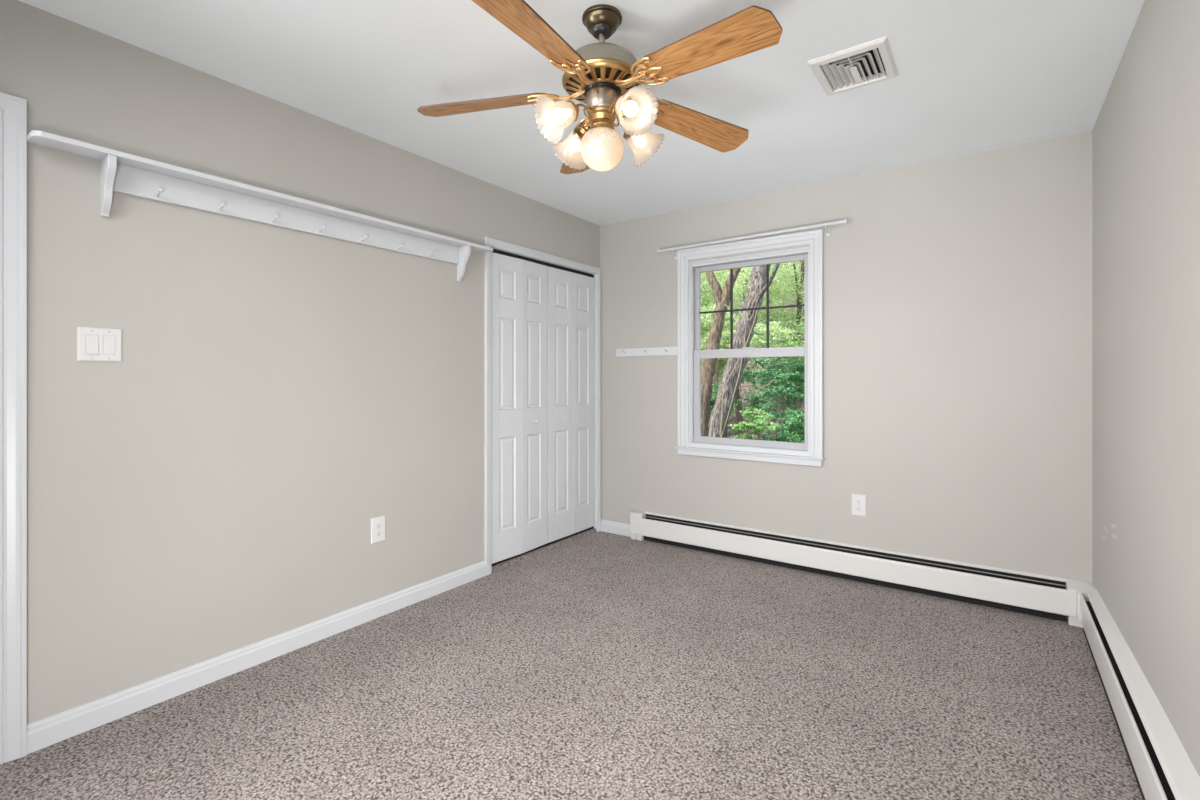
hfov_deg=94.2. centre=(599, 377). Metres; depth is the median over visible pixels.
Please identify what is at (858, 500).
wall outlet
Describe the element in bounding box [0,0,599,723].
wall
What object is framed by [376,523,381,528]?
receptacle
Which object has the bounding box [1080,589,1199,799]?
baseboard heater
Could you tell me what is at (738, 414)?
tree
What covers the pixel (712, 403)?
shrub
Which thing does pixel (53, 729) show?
baseboard
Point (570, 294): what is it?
door
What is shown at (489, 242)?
trim
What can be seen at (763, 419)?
shrub
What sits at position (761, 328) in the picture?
shrub
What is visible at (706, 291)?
tree
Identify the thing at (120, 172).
wall shelf
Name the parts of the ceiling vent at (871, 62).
plate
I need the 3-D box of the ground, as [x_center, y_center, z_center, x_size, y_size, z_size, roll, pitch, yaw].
[9.512,-6.255,23.156,58.000,17.550,41.190,0,0,35]
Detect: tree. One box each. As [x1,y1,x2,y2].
[701,263,804,436]
[701,268,740,436]
[701,272,765,389]
[703,264,795,302]
[708,263,779,437]
[735,261,803,427]
[736,261,803,309]
[772,275,803,326]
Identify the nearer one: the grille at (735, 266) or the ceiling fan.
the ceiling fan
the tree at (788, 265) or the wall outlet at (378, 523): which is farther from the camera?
the tree at (788, 265)
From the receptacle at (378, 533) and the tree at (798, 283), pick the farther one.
the tree at (798, 283)
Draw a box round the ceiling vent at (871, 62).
[807,36,898,95]
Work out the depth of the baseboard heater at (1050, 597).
3.25 m
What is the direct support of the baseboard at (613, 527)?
attached to the wall at (958, 290)
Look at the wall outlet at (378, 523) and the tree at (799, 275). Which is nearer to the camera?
the wall outlet at (378, 523)
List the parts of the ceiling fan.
fan blade, fan blade, light bulb, lamp shade, fan blade, lamp arm, lamp shade, motor, lamp globe, lamp arm, light bulb, lamp shade, lamp shade, fan blade, fan blade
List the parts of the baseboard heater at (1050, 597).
plate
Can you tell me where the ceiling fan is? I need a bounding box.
[417,0,782,173]
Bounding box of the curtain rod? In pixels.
[657,218,847,258]
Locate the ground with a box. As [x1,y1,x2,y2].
[708,261,804,440]
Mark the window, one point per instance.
(690, 441)
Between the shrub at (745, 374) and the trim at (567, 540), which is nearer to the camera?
the trim at (567, 540)
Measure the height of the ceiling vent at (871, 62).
0.163 m
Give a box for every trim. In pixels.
[484,237,600,574]
[491,247,595,571]
[492,528,595,571]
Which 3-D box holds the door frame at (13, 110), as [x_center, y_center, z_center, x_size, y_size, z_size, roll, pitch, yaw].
[-2.177,0.161,1.450,0.160,2.119,0.948,0,0,35]
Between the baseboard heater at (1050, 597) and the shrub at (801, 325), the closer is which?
the baseboard heater at (1050, 597)
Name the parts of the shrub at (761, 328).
crown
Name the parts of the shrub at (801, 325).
crown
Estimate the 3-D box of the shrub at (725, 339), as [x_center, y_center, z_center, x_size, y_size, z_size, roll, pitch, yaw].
[2.152,0.422,10.900,1.583,3.732,1.165,0,0,18]
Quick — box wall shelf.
[27,130,492,280]
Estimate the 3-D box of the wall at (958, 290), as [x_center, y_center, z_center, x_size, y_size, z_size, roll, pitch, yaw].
[1.261,0.000,3.675,2.975,2.440,0.160,0,0,35]
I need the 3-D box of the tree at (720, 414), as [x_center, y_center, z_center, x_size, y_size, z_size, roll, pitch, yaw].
[3.228,-2.359,8.628,6.646,9.496,4.901,0,0,5]
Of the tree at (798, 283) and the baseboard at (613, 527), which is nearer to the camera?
the baseboard at (613, 527)
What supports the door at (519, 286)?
in the wall at (216, 488)
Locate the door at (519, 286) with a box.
[492,252,547,563]
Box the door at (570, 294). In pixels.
[548,267,593,542]
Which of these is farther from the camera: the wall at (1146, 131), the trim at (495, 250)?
the trim at (495, 250)
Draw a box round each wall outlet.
[371,516,384,543]
[852,494,865,516]
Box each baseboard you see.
[27,560,490,753]
[601,519,630,536]
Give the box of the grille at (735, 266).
[700,264,803,348]
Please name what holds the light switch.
attached to the wall at (216, 488)
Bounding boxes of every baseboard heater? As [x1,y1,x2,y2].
[630,511,1094,626]
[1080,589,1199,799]
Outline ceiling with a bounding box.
[18,0,1144,225]
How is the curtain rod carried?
attached to the wall at (958, 290)
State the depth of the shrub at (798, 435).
7.30 m
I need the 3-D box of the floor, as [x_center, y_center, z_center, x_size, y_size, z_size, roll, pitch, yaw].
[-0.302,1.280,2.110,4.025,0.120,4.520,0,0,35]
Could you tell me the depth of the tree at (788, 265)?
16.53 m
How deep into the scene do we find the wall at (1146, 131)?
1.71 m
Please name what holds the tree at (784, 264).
on the ground
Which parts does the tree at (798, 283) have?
crown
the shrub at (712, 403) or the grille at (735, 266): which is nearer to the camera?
the grille at (735, 266)
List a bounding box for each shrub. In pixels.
[701,303,738,401]
[708,381,743,430]
[719,360,787,439]
[726,321,801,439]
[728,407,779,440]
[749,357,804,436]
[759,406,804,442]
[781,323,804,430]
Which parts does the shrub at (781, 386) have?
crown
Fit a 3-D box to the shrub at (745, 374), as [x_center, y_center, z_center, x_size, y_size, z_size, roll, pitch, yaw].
[2.732,1.014,9.641,1.232,2.680,1.071,0,0,35]
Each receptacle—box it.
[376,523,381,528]
[376,531,381,536]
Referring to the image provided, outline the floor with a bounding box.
[0,531,1142,799]
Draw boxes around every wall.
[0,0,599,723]
[600,131,1091,582]
[1092,0,1199,776]
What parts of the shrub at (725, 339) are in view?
crown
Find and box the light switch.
[77,327,121,361]
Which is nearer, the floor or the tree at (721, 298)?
the floor
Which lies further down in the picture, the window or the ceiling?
the window
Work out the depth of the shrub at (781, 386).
7.88 m

